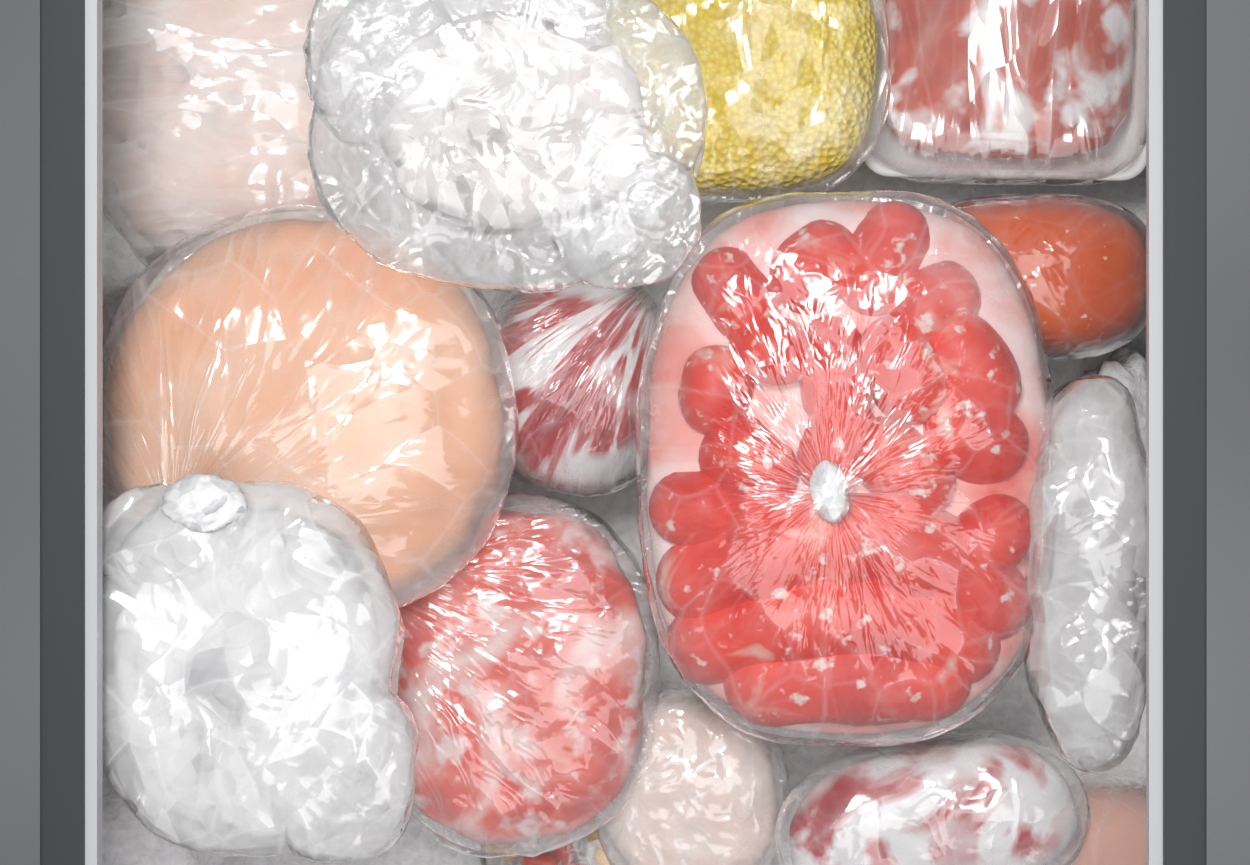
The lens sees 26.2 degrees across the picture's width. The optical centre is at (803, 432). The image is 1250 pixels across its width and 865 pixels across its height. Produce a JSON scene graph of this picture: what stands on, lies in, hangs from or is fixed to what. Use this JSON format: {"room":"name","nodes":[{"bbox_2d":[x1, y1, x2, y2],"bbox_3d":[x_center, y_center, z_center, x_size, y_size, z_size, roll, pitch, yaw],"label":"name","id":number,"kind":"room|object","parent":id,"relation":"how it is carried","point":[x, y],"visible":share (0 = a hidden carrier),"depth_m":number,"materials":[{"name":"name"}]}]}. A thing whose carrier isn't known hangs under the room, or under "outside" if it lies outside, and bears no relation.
{"room":"freezer interior","nodes":[
{"label":"freezer interior","id":0,"kind":"room"},
{"bbox_2d":[0,0,1249,864],"bbox_3d":[-0.101,0.000,1.642,0.851,0.296,0.960,0,90,0],"label":"chest freezer","id":1,"kind":"object","parent":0,"point":[66,272],"visible":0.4,"depth_m":1.50,"materials":[{"name":"grey"}]},
{"bbox_2d":[103,0,382,276],"bbox_3d":[-0.362,-0.211,1.691,0.196,0.124,0.246,0,90,0],"label":"bag","id":2,"kind":"object","parent":1,"relation":"in","point":[207,106],"visible":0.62,"depth_m":1.64,"materials":[{"name":"plastic"}]},
{"bbox_2d":[398,493,660,858],"bbox_3d":[-0.183,0.151,1.657,0.187,0.049,0.227,0,90,0],"label":"bag","id":3,"kind":"object","parent":1,"relation":"in","point":[521,678],"visible":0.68,"depth_m":1.65,"materials":[{"name":"plastic"}]},
{"bbox_2d":[478,810,620,864],"bbox_3d":[-0.149,0.274,1.747,0.127,0.044,0.064,0,90,0],"label":"bag","id":4,"kind":"object","parent":1,"relation":"in","point":[564,855],"visible":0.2,"depth_m":1.74,"materials":[{"name":"red"}]},
{"bbox_2d":[487,262,666,496],"bbox_3d":[-0.141,-0.034,1.692,0.128,0.122,0.149,0,90,0],"label":"beef","id":5,"kind":"object","parent":1,"relation":"in","point":[576,353],"visible":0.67,"depth_m":1.65,"materials":[{"name":"red food"}]},
{"bbox_2d":[103,205,518,607],"bbox_3d":[-0.300,-0.010,1.594,0.254,0.076,0.253,-6,90,0],"label":"bag","id":6,"kind":"object","parent":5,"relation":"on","point":[279,350],"visible":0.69,"depth_m":1.58,"materials":[{"name":"plastic"}]},
{"bbox_2d":[103,473,418,863],"bbox_3d":[-0.318,0.136,1.535,0.194,0.046,0.234,0,90,0],"label":"crumpled plastic bag","id":7,"kind":"object","parent":6,"relation":"on","point":[254,631],"visible":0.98,"depth_m":1.52,"materials":[{"name":"white plastic"}]},
{"bbox_2d":[302,0,708,293],"bbox_3d":[-0.171,-0.177,1.536,0.238,0.045,0.202,0,90,0],"label":"plastic bag","id":8,"kind":"object","parent":6,"relation":"on","point":[488,122],"visible":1,"depth_m":1.53,"materials":[{"name":"white plastic"}]},
{"bbox_2d":[594,687,788,864],"bbox_3d":[-0.072,0.232,1.704,0.128,0.045,0.139,0,90,0],"label":"bag","id":9,"kind":"object","parent":1,"relation":"in","point":[707,792],"visible":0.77,"depth_m":1.69,"materials":[{"name":"plastic"}]},
{"bbox_2d":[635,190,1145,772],"bbox_3d":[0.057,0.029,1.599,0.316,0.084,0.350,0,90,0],"label":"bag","id":10,"kind":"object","parent":1,"relation":"in","point":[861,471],"visible":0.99,"depth_m":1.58,"materials":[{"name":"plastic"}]},
{"bbox_2d":[861,0,1145,185],"bbox_3d":[0.130,-0.246,1.718,0.188,0.075,0.176,2,90,0],"label":"meat","id":11,"kind":"object","parent":1,"relation":"in","point":[984,92],"visible":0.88,"depth_m":1.69,"materials":[{"name":"red food"}]},
{"bbox_2d":[594,0,891,203],"bbox_3d":[-0.038,-0.234,1.656,0.191,0.051,0.185,0,90,0],"label":"bag","id":12,"kind":"object","parent":11,"relation":"on","point":[791,85],"visible":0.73,"depth_m":1.65,"materials":[{"name":"plastic"}]},
{"bbox_2d":[935,193,1145,360],"bbox_3d":[0.145,-0.098,1.693,0.155,0.120,0.105,0,90,0],"label":"sausage","id":13,"kind":"object","parent":1,"relation":"in","point":[1081,259],"visible":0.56,"depth_m":1.65,"materials":[{"name":"food"}]},
{"bbox_2d":[1052,772,1145,864],"bbox_3d":[0.169,0.276,1.728,0.157,0.086,0.099,-12,90,0],"label":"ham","id":14,"kind":"object","parent":1,"relation":"in","point":[1117,835],"visible":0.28,"depth_m":1.70,"materials":[{"name":"food"}]},
{"bbox_2d":[775,728,1090,864],"bbox_3d":[0.081,0.245,1.657,0.197,0.050,0.120,0,90,0],"label":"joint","id":15,"kind":"object","parent":14,"relation":"on","point":[969,798],"visible":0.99,"depth_m":1.65,"materials":[{"name":"white food"}]}
]}

